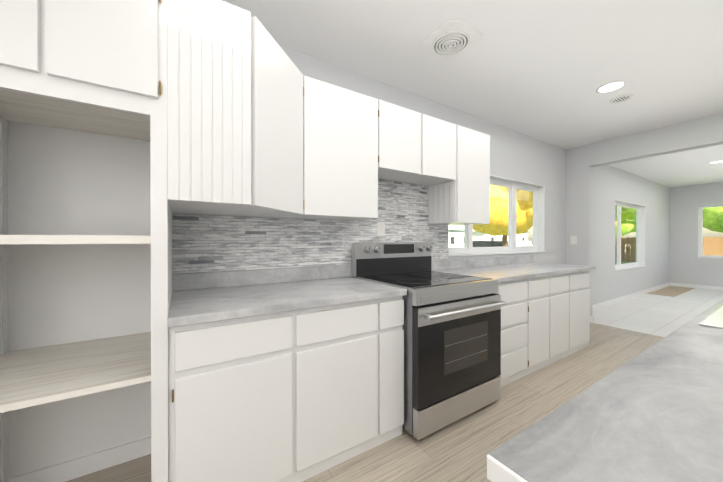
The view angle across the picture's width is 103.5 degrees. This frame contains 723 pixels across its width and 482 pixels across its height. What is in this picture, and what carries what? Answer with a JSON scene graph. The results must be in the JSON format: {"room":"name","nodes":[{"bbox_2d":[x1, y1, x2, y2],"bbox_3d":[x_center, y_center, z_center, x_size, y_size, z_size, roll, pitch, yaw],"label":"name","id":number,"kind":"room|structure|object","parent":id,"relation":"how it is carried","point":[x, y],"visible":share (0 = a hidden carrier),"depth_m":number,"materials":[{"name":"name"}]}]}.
{"room":"kitchen","nodes":[
{"label":"kitchen","id":0,"kind":"room"},
{"bbox_2d":[66,286,722,481],"bbox_3d":[3.965,1.230,2.723,12.600,0.064,4.000,0,0,-32],"label":"floor","id":1,"kind":"structure","parent":0,"point":[459,450],"depth_m":2.04,"materials":[{"name":"wood"}]},
{"bbox_2d":[0,0,171,481],"bbox_3d":[-1.213,-0.022,1.216,0.660,2.460,0.708,0,0,-32],"label":"pantry cabinet","id":2,"kind":"object","parent":1,"relation":"on","point":[85,254],"visible":0.92,"depth_m":1.35,"materials":[{"name":"white paint"}]},
{"bbox_2d":[168,265,406,481],"bbox_3d":[-0.422,0.701,1.719,1.212,1.010,0.706,0,0,-32],"label":"base cabinet","id":3,"kind":"object","parent":1,"relation":"on","point":[295,374],"visible":1,"depth_m":1.40,"materials":[{"name":"white paint"}]},
{"bbox_2d":[352,242,505,439],"bbox_3d":[0.494,0.609,2.191,0.831,1.190,0.830,0,0,-32],"label":"range","id":4,"kind":"object","parent":1,"relation":"on","point":[451,327],"visible":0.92,"depth_m":1.88,"materials":[{"name":"silver metal"}]},
{"bbox_2d":[495,279,530,387],"bbox_3d":[1.045,0.766,2.656,0.580,0.872,0.688,0,0,-32],"label":"base cabinet","id":5,"kind":"object","parent":1,"relation":"on","point":[516,314],"depth_m":2.42,"materials":[{"name":"white paint"}]},
{"bbox_2d":[437,263,594,282],"bbox_3d":[1.650,0.309,3.026,2.006,0.036,0.706,0,0,-32],"label":"countertop","id":6,"kind":"structure","parent":5,"relation":"on","point":[506,272],"depth_m":2.82,"materials":[{"name":"grey stone"}]},
{"bbox_2d":[531,275,550,372],"bbox_3d":[1.455,0.765,2.915,0.389,0.872,0.688,0,0,-32],"label":"base cabinet","id":7,"kind":"object","parent":1,"relation":"on","point":[545,315],"depth_m":2.64,"materials":[{"name":"white paint"}]},
{"bbox_2d":[551,275,570,363],"bbox_3d":[1.793,0.764,3.128,0.410,0.872,0.688,0,0,-32],"label":"base cabinet","id":8,"kind":"object","parent":1,"relation":"on","point":[560,284],"depth_m":2.85,"materials":[{"name":"white paint"}]},
{"bbox_2d":[571,271,589,353],"bbox_3d":[2.201,0.763,3.386,0.555,0.872,0.688,0,0,-32],"label":"base cabinet","id":9,"kind":"object","parent":1,"relation":"on","point":[580,280],"depth_m":3.09,"materials":[{"name":"white paint"}]},
{"bbox_3d":[1.481,0.774,0.631,2.372,0.872,0.978,0,0,-32],"label":"base cabinet","id":10,"kind":"object","parent":1,"relation":"on","visible":0},
{"bbox_2d":[487,299,722,481],"bbox_3d":[1.485,0.318,0.625,2.450,0.036,1.025,0,0,-32],"label":"countertop","id":11,"kind":"structure","parent":10,"relation":"on","point":[653,413],"depth_m":0.46,"materials":[{"name":"grey stone"}]},
{"bbox_2d":[698,306,722,328],"bbox_3d":[1.823,0.411,1.110,1.160,0.234,0.505,0,0,-32],"label":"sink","id":12,"kind":"object","parent":11,"relation":"in","point":[715,319],"visible":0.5,"depth_m":1.05,"materials":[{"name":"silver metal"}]},
{"bbox_2d":[172,45,669,304],"bbox_3d":[2.937,-0.104,4.345,12.600,2.600,0.150,0,0,-32],"label":"wall","id":13,"kind":"structure","parent":0,"point":[515,155],"depth_m":4.24,"materials":[{"name":"white paint"}]},
{"bbox_2d":[167,0,254,215],"bbox_3d":[-0.808,-0.593,1.481,0.310,0.860,0.688,0,0,-32],"label":"upper cabinet","id":14,"kind":"object","parent":13,"relation":"attached to","point":[211,43],"depth_m":1.19,"materials":[{"name":"white paint"}]},
{"bbox_2d":[243,16,330,218],"bbox_3d":[-0.538,-0.594,1.652,0.403,0.860,0.688,0,0,-32],"label":"upper cabinet","id":15,"kind":"object","parent":13,"relation":"attached to","point":[259,124],"depth_m":1.59,"materials":[{"name":"white paint"}]},
{"bbox_2d":[172,180,448,273],"bbox_3d":[-0.108,-0.171,2.320,2.388,0.725,0.019,0,0,-32],"label":"tile backsplash","id":16,"kind":"structure","parent":13,"relation":"attached to","point":[207,243],"depth_m":2.09,"materials":[{"name":"tile"}]},
{"bbox_2d":[299,84,382,220],"bbox_3d":[-0.213,-0.595,2.058,0.580,0.860,0.348,0,0,-32],"label":"upper cabinet","id":17,"kind":"object","parent":13,"relation":"attached to","point":[356,118],"depth_m":1.96,"materials":[{"name":"white paint"}]},
{"bbox_2d":[383,101,422,182],"bbox_3d":[0.212,-0.782,2.325,0.425,0.490,0.348,0,0,-32],"label":"upper cabinet","id":18,"kind":"object","parent":13,"relation":"attached to","point":[402,127],"depth_m":2.20,"materials":[{"name":"white paint"}]},
{"bbox_2d":[403,114,458,187],"bbox_3d":[0.571,-0.782,2.552,0.424,0.490,0.348,0,0,-32],"label":"upper cabinet","id":19,"kind":"object","parent":13,"relation":"attached to","point":[440,137],"depth_m":2.42,"materials":[{"name":"white paint"}]},
{"bbox_2d":[428,126,489,224],"bbox_3d":[0.959,-0.598,2.798,0.495,0.860,0.348,0,0,-32],"label":"upper cabinet","id":20,"kind":"object","parent":13,"relation":"attached to","point":[466,201],"depth_m":2.65,"materials":[{"name":"white paint"}]},
{"bbox_2d":[431,255,534,270],"bbox_3d":[1.468,0.240,3.315,2.006,0.100,0.022,0,0,-32],"label":"backsplash","id":21,"kind":"structure","parent":13,"relation":"attached to","point":[436,265],"depth_m":3.22,"materials":[{"name":"grey tile"}]},
{"bbox_2d":[448,175,545,255],"bbox_3d":[1.712,-0.311,3.560,2.010,0.940,0.168,0,0,-32],"label":"window","id":22,"kind":"structure","parent":13,"relation":"in","point":[538,213],"depth_m":3.75,"materials":[{"name":"white"}]},
{"bbox_2d":[615,200,645,270],"bbox_3d":[5.627,-0.116,6.032,1.850,1.370,0.168,0,0,-32],"label":"window","id":23,"kind":"structure","parent":13,"relation":"in","point":[640,235],"depth_m":6.34,"materials":[{"name":"white"}]},
{"bbox_2d":[592,282,670,309],"bbox_3d":[5.734,1.146,6.017,5.790,0.085,0.015,0,0,-32],"label":"baseboard","id":24,"kind":"structure","parent":13,"relation":"attached to","point":[610,302],"depth_m":5.83,"materials":[{"name":"white"}]},
{"bbox_2d":[221,0,722,187],"bbox_3d":[3.965,-1.438,2.712,12.600,0.080,4.000,0,0,-32],"label":"ceiling","id":25,"kind":"structure","parent":0,"point":[542,70],"depth_m":2.18,"materials":[{"name":"white paint"}]},
{"bbox_2d":[421,19,482,61],"bbox_3d":[0.625,-1.379,1.997,0.340,0.032,0.340,0,0,-32],"label":"ceiling vent","id":26,"kind":"object","parent":25,"relation":"in","point":[451,40],"visible":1,"depth_m":1.96,"materials":[{"name":"white plastic"}]},
{"bbox_2d":[596,80,626,92],"bbox_3d":[2.261,-1.394,2.583,0.210,0.006,0.210,0,0,-32],"label":"recessed light","id":27,"kind":"object","parent":25,"relation":"in","point":[611,86],"visible":1,"depth_m":2.57,"materials":[{"name":"white plastic"}]},
{"bbox_2d":[610,94,632,103],"bbox_3d":[2.549,-1.394,2.800,0.170,0.008,0.170,0,0,-32],"label":"ceiling vent","id":28,"kind":"object","parent":25,"relation":"in","point":[621,98],"visible":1,"depth_m":2.79,"materials":[{"name":"white plastic"}]},
{"bbox_2d":[709,160,722,163],"bbox_3d":[6.324,-1.404,5.064,0.200,0.006,0.200,0,0,-32],"label":"recessed light","id":29,"kind":"object","parent":25,"relation":"in","point":[720,161],"visible":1,"depth_m":5.09,"materials":[{"name":"white plastic"}]},
{"bbox_2d":[566,145,592,315],"bbox_3d":[3.290,-0.104,4.311,0.160,2.600,0.285,0,0,-32],"label":"wall","id":30,"kind":"structure","parent":0,"point":[579,197],"depth_m":4.24,"materials":[{"name":"white paint"}]},
{"bbox_2d":[570,236,576,243],"bbox_3d":[3.199,-0.014,4.297,0.008,0.130,0.083,0,0,-32],"label":"light switch","id":31,"kind":"object","parent":30,"relation":"attached to","point":[573,239],"visible":1,"depth_m":4.30,"materials":[{"name":"white plastic"}]},
{"bbox_2d":[588,113,722,166],"bbox_3d":[4.278,-1.243,2.742,0.160,0.310,3.415,0,0,-32],"label":"header beam","id":32,"kind":"structure","parent":0,"point":[704,132],"depth_m":3.53,"materials":[{"name":"white paint"}]},
{"bbox_2d":[669,182,722,286],"bbox_3d":[9.229,-0.111,6.040,0.150,2.600,3.700,0,0,-32],"label":"wall","id":33,"kind":"structure","parent":0,"point":[687,265],"depth_m":7.25,"materials":[{"name":"white paint"}]},
{"bbox_2d":[671,283,722,290],"bbox_3d":[9.163,1.147,5.998,0.012,0.085,3.630,0,0,-32],"label":"baseboard","id":34,"kind":"structure","parent":33,"relation":"attached to","point":[672,284],"depth_m":7.15,"materials":[{"name":"white"}]},
{"bbox_2d":[698,204,722,258],"bbox_3d":[8.912,-0.233,6.525,0.168,1.320,1.560,0,0,-32],"label":"window","id":35,"kind":"structure","parent":33,"relation":"in","point":[700,231],"depth_m":7.14,"materials":[{"name":"white"}]},
{"label":"outside","id":36,"kind":"structure","parent":0,"visible":0},
{"bbox_3d":[10.901,1.610,38.854,120.000,0.200,130.000,0,0,-32],"label":"lawn","id":37,"kind":"structure","parent":36,"visible":0},
{"bbox_2d":[448,225,474,247],"bbox_3d":[10.412,-1.300,41.490,8.700,5.600,7.700,0,0,-32],"label":"house","id":38,"kind":"structure","parent":37,"relation":"on","point":[457,231],"depth_m":38.88,"materials":[{"name":"white"}]},
{"bbox_2d":[473,241,501,246],"bbox_3d":[10.652,0.766,23.320,4.400,1.570,1.840,0,0,-32],"label":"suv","id":39,"kind":"object","parent":37,"relation":"on","point":[487,243],"depth_m":22.40,"materials":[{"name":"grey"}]},
{"bbox_2d":[473,231,528,240],"bbox_3d":[22.029,-1.138,51.189,12.700,5.200,9.700,0,0,-32],"label":"house","id":40,"kind":"structure","parent":37,"relation":"on","point":[482,238],"depth_m":45.66,"materials":[{"name":"white"}]},
{"bbox_2d":[473,185,532,245],"bbox_3d":[9.069,-2.566,17.921,6.187,8.341,8.456,0,0,-32],"label":"tree","id":41,"kind":"object","parent":37,"relation":"on","point":[525,228],"depth_m":16.05,"materials":[{"name":"yellow plant"}]},
{"bbox_2d":[516,241,532,245],"bbox_3d":[17.462,0.742,29.393,4.600,1.570,1.840,0,0,-32],"label":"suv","id":42,"kind":"object","parent":37,"relation":"on","point":[523,243],"depth_m":28.53,"materials":[{"name":"white metal"}]},
{"bbox_2d":[615,223,635,237],"bbox_3d":[32.493,-2.914,36.175,9.022,9.028,8.418,0,0,-32],"label":"tree","id":43,"kind":"object","parent":37,"relation":"on","point":[629,230],"depth_m":34.23,"materials":[{"name":"green plant"}]},
{"bbox_2d":[615,237,722,261],"bbox_3d":[24.234,0.675,15.928,0.080,1.850,21.000,0,0,-32],"label":"fence","id":44,"kind":"object","parent":37,"relation":"on","point":[710,244],"depth_m":21.50,"materials":[{"name":"brown wood"}]},
{"bbox_2d":[615,206,722,232],"bbox_3d":[18.984,-2.032,16.515,6.327,7.292,6.741,0,0,-32],"label":"tree","id":45,"kind":"object","parent":37,"relation":"on","point":[707,212],"depth_m":15.89,"materials":[{"name":"green plant"}]}
]}

